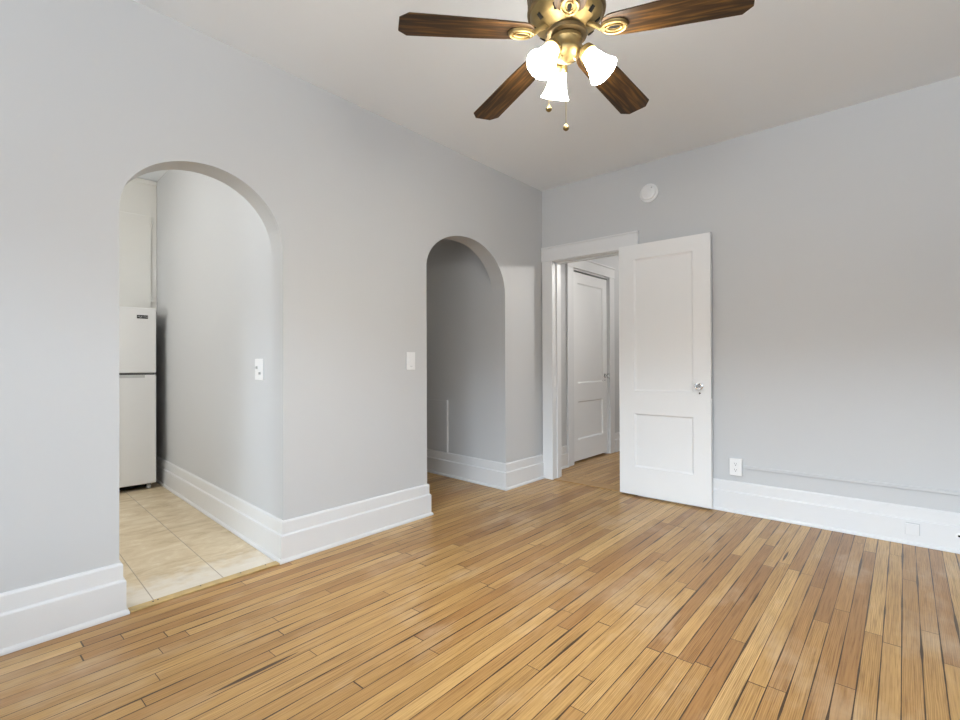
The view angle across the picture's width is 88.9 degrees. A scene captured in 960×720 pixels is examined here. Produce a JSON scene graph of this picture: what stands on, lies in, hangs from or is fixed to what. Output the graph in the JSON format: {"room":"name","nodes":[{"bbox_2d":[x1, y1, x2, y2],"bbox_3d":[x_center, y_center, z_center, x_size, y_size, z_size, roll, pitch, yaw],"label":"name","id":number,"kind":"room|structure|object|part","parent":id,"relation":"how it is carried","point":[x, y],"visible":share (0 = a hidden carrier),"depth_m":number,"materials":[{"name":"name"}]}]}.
{"room":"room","nodes":[
{"label":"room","id":0,"kind":"room"},
{"bbox_2d":[137,170,167,181],"bbox_3d":[-3.437,-1.737,2.745,3.170,0.100,3.390,0,0,44],"label":"ceiling","id":1,"kind":"structure","parent":0,"point":[155,176],"depth_m":4.45,"materials":[{"name":"white paint"}]},
{"bbox_2d":[154,170,271,513],"bbox_3d":[-2.235,-0.286,3.876,3.090,2.800,0.090,0,0,44],"label":"wall","id":2,"kind":"structure","parent":0,"point":[214,312],"depth_m":3.47,"materials":[{"name":"grey paint"}]},
{"bbox_2d":[119,178,156,311],"bbox_3d":[-3.440,-1.063,4.430,0.372,1.226,0.800,0,0,44],"label":"upper cabinet","id":3,"kind":"object","parent":2,"relation":"attached to","point":[138,198],"visible":0.4,"depth_m":4.49,"materials":[{"name":"white paint"}]},
{"bbox_3d":[-3.316,-0.898,4.303,0.014,0.877,0.713,0,0,44],"label":"cupboard door","id":4,"kind":"part","parent":3,"relation":"part of","materials":[{"name":"white paint"}]},
{"bbox_2d":[255,359,263,379],"bbox_3d":[-1.316,0.056,2.903,0.118,0.126,0.017,0,0,44],"label":"light switch","id":5,"kind":"object","parent":2,"relation":"attached to","point":[259,363],"visible":1,"depth_m":2.90,"materials":[{"name":"white plastic"}]},
{"bbox_2d":[156,455,433,564],"bbox_3d":[-1.863,1.001,4.075,3.080,0.223,1.146,0,0,41],"label":"baseboard","id":6,"kind":"structure","parent":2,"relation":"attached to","point":[282,541],"depth_m":3.07,"materials":[{"name":"white paint"}]},
{"bbox_2d":[0,0,542,592],"bbox_3d":[-1.378,-0.246,2.461,0.150,2.700,6.110,0,0,41],"label":"wall","id":7,"kind":"structure","parent":0,"point":[352,203],"depth_m":2.51,"materials":[{"name":"grey paint"}]},
{"bbox_2d":[0,560,129,655],"bbox_3d":[-2.439,0.989,1.201,0.183,0.223,2.620,0,0,41],"label":"baseboard","id":8,"kind":"structure","parent":7,"relation":"attached to","point":[35,614],"depth_m":1.96,"materials":[{"name":"white paint"}]},
{"bbox_2d":[406,352,414,369],"bbox_3d":[-0.476,0.007,3.376,0.010,0.122,0.076,0,0,41],"label":"light switch","id":9,"kind":"object","parent":7,"relation":"attached to","point":[410,356],"visible":1,"depth_m":3.37,"materials":[{"name":"white plastic"}]},
{"bbox_2d":[426,239,492,460],"bbox_3d":[-0.615,-0.111,5.056,2.190,2.450,0.090,0,0,44],"label":"wall","id":10,"kind":"structure","parent":0,"point":[458,284],"depth_m":4.57,"materials":[{"name":"grey paint"}]},
{"bbox_2d":[427,399,447,451],"bbox_3d":[-0.498,0.636,4.868,0.532,0.500,0.016,0,0,44],"label":"access panel","id":11,"kind":"object","parent":10,"relation":"attached to","point":[437,410],"visible":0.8,"depth_m":4.79,"materials":[{"name":"grey paint"}]},
{"bbox_2d":[427,449,544,490],"bbox_3d":[-0.430,1.001,5.080,2.231,0.223,0.584,0,0,41],"label":"baseboard","id":12,"kind":"structure","parent":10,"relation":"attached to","point":[498,475],"depth_m":4.42,"materials":[{"name":"white paint"}]},
{"bbox_2d":[0,451,959,719],"bbox_3d":[0.154,1.151,3.042,8.367,0.100,9.000,0,0,41],"label":"floor","id":13,"kind":"structure","parent":0,"point":[543,599],"depth_m":2.03,"materials":[{"name":"brown wood"}]},
{"bbox_2d":[119,306,155,489],"bbox_3d":[-3.257,0.336,4.273,0.625,1.568,0.600,0,0,44],"label":"refrigerator","id":14,"kind":"object","parent":13,"relation":"on","point":[137,326],"visible":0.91,"depth_m":4.17,"materials":[{"name":"white metal"}]},
{"bbox_3d":[-3.053,0.598,4.074,0.048,0.940,0.600,0,0,44],"label":"fridge door","id":15,"kind":"part","parent":14,"relation":"part of","materials":[{"name":"white metal"}]},
{"bbox_3d":[-3.056,-0.170,4.078,0.048,0.560,0.600,0,0,44],"label":"freezer door","id":16,"kind":"part","parent":14,"relation":"part of","materials":[{"name":"white metal"}]},
{"bbox_2d":[128,561,279,612],"bbox_3d":[-1.318,1.098,2.401,0.052,0.009,0.676,0,0,41],"label":"threshold strip","id":17,"kind":"object","parent":13,"relation":"on","point":[271,564],"visible":0.95,"depth_m":2.35,"materials":[{"name":"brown wood"}]},
{"bbox_2d":[554,476,619,491],"bbox_3d":[0.994,1.101,4.347,0.698,0.006,0.154,0,0,41],"label":"saddle","id":18,"kind":"object","parent":13,"relation":"on","point":[562,478],"visible":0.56,"depth_m":4.34,"materials":[{"name":"brown wood"}]},
{"bbox_2d":[133,0,959,190],"bbox_3d":[1.405,-1.659,1.961,5.027,0.100,9.000,0,0,41],"label":"ceiling","id":19,"kind":"structure","parent":0,"point":[775,63],"depth_m":2.67,"materials":[{"name":"white paint"}]},
{"bbox_2d":[398,0,754,130],"bbox_3d":[0.338,-1.211,1.778,1.167,0.789,1.112,0,0,41],"label":"ceiling fan","id":20,"kind":"object","parent":19,"relation":"hanging from","point":[564,25],"visible":1,"depth_m":1.69,"materials":[{"name":"brown wood"}]},
{"bbox_3d":[-0.041,-1.134,1.670,0.470,0.006,0.132,-5,7,-12],"label":"blade","id":21,"kind":"part","parent":20,"relation":"part of","materials":[{"name":"brown wood"}]},
{"bbox_3d":[0.130,-1.133,2.052,0.132,0.006,0.470,-8,-1,-30],"label":"blade","id":22,"kind":"part","parent":20,"relation":"part of","materials":[{"name":"brown wood"}]},
{"bbox_3d":[0.229,-1.040,1.678,0.107,0.095,0.107,-1,-36,50],"label":"lamp shade","id":23,"kind":"part","parent":20,"relation":"part of","materials":[{"name":"white glass"}]},
{"bbox_3d":[0.230,-1.042,1.679,0.052,0.078,0.052,-1,-36,50],"label":"bulb","id":24,"kind":"part","parent":20,"relation":"part of","materials":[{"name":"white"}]},
{"bbox_3d":[0.291,-1.040,1.844,0.107,0.095,0.107,0,35,-10],"label":"lamp shade","id":25,"kind":"part","parent":20,"relation":"part of","materials":[{"name":"white glass"}]},
{"bbox_3d":[0.270,-1.137,1.390,0.132,0.006,0.470,6,5,6],"label":"blade","id":26,"kind":"part","parent":20,"relation":"part of","materials":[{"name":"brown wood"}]},
{"bbox_3d":[0.404,-1.041,1.708,0.107,0.095,0.107,-38,-12,16],"label":"lamp shade","id":27,"kind":"part","parent":20,"relation":"part of","materials":[{"name":"white glass"}]},
{"bbox_3d":[0.402,-1.043,1.708,0.052,0.078,0.052,-38,-12,16],"label":"bulb","id":28,"kind":"part","parent":20,"relation":"part of","materials":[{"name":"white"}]},
{"bbox_3d":[0.546,-1.135,2.008,0.132,0.006,0.470,-9,-11,41],"label":"blade","id":29,"kind":"part","parent":20,"relation":"part of","materials":[{"name":"brown wood"}]},
{"bbox_3d":[0.633,-1.137,1.599,0.470,0.006,0.132,5,-5,24],"label":"blade","id":30,"kind":"part","parent":20,"relation":"part of","materials":[{"name":"brown wood"}]},
{"bbox_2d":[561,255,619,445],"bbox_3d":[1.487,-0.240,5.860,0.120,2.700,2.799,0,0,41],"label":"wall","id":31,"kind":"structure","parent":0,"point":[613,261],"depth_m":5.09,"materials":[{"name":"grey paint"}]},
{"bbox_2d":[562,445,568,468],"bbox_3d":[0.770,0.995,4.905,0.033,0.223,0.418,0,0,41],"label":"baseboard","id":32,"kind":"structure","parent":31,"relation":"attached to","point":[564,448],"depth_m":5.02,"materials":[{"name":"white paint"}]},
{"bbox_2d":[566,260,615,466],"bbox_3d":[1.219,0.003,5.522,0.154,2.212,1.106,0,0,41],"label":"door frame","id":33,"kind":"structure","parent":31,"relation":"attached to","point":[569,270],"depth_m":5.42,"materials":[{"name":"white paint"}]},
{"bbox_2d":[574,272,609,461],"bbox_3d":[1.248,0.070,5.491,0.094,2.034,0.816,0,0,41],"label":"door","id":34,"kind":"structure","parent":31,"relation":"in","point":[590,293],"depth_m":5.51,"materials":[{"name":"white paint"}]},
{"bbox_2d":[615,432,619,451],"bbox_3d":[2.047,0.998,6.377,0.033,0.223,1.280,0,0,41],"label":"baseboard","id":35,"kind":"structure","parent":31,"relation":"attached to","point":[617,435],"depth_m":5.93,"materials":[{"name":"white paint"}]},
{"bbox_2d":[542,76,959,512],"bbox_3d":[2.436,-0.257,3.098,4.777,2.700,0.130,0,0,41],"label":"wall","id":36,"kind":"structure","parent":0,"point":[835,235],"depth_m":3.16,"materials":[{"name":"grey paint"}]},
{"bbox_2d":[541,230,638,479],"bbox_3d":[0.982,0.026,4.341,0.942,2.156,0.162,0,0,41],"label":"door frame","id":37,"kind":"structure","parent":36,"relation":"attached to","point":[547,267],"depth_m":4.54,"materials":[{"name":"white paint"}]},
{"bbox_2d":[640,183,657,202],"bbox_3d":[1.351,-1.345,3.929,0.148,0.148,0.038,0,0,41],"label":"smoke detector","id":38,"kind":"object","parent":36,"relation":"attached to","point":[649,192],"visible":1,"depth_m":3.92,"materials":[{"name":"white plastic"}]},
{"bbox_2d":[619,232,712,507],"bbox_3d":[1.409,0.076,3.801,0.722,2.016,0.095,0,0,42],"label":"door","id":39,"kind":"structure","parent":36,"relation":"in","point":[665,286],"depth_m":3.79,"materials":[{"name":"white paint"}]},
{"bbox_3d":[1.600,0.194,3.590,0.054,0.054,0.036,0,0,41],"label":"knob","id":40,"kind":"part","parent":39,"relation":"part of","materials":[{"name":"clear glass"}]},
{"bbox_2d":[729,458,741,475],"bbox_3d":[1.836,0.764,3.505,0.080,0.122,0.038,0,0,41],"label":"wall outlet","id":41,"kind":"object","parent":36,"relation":"attached to","point":[735,464],"visible":1,"depth_m":3.49,"materials":[{"name":"white plastic"}]},
{"bbox_2d":[638,478,959,553],"bbox_3d":[2.741,0.977,2.723,3.840,0.223,0.033,0,0,41],"label":"baseboard","id":42,"kind":"structure","parent":36,"relation":"attached to","point":[885,521],"depth_m":3.11,"materials":[{"name":"white paint"}]},
{"bbox_2d":[743,465,959,495],"bbox_3d":[3.037,0.754,2.482,3.070,0.023,0.011,0,0,41],"label":"wire raceway","id":43,"kind":"object","parent":36,"relation":"attached to","point":[908,487],"visible":1,"depth_m":3.06,"materials":[{"name":"grey paint"}]},
{"bbox_2d":[905,522,919,535],"bbox_3d":[2.545,0.996,2.878,0.066,0.071,0.012,0,0,41],"label":"blank plate","id":44,"kind":"object","parent":36,"relation":"attached to","point":[913,529],"visible":1,"depth_m":2.87,"materials":[{"name":"white paint"}]}
]}

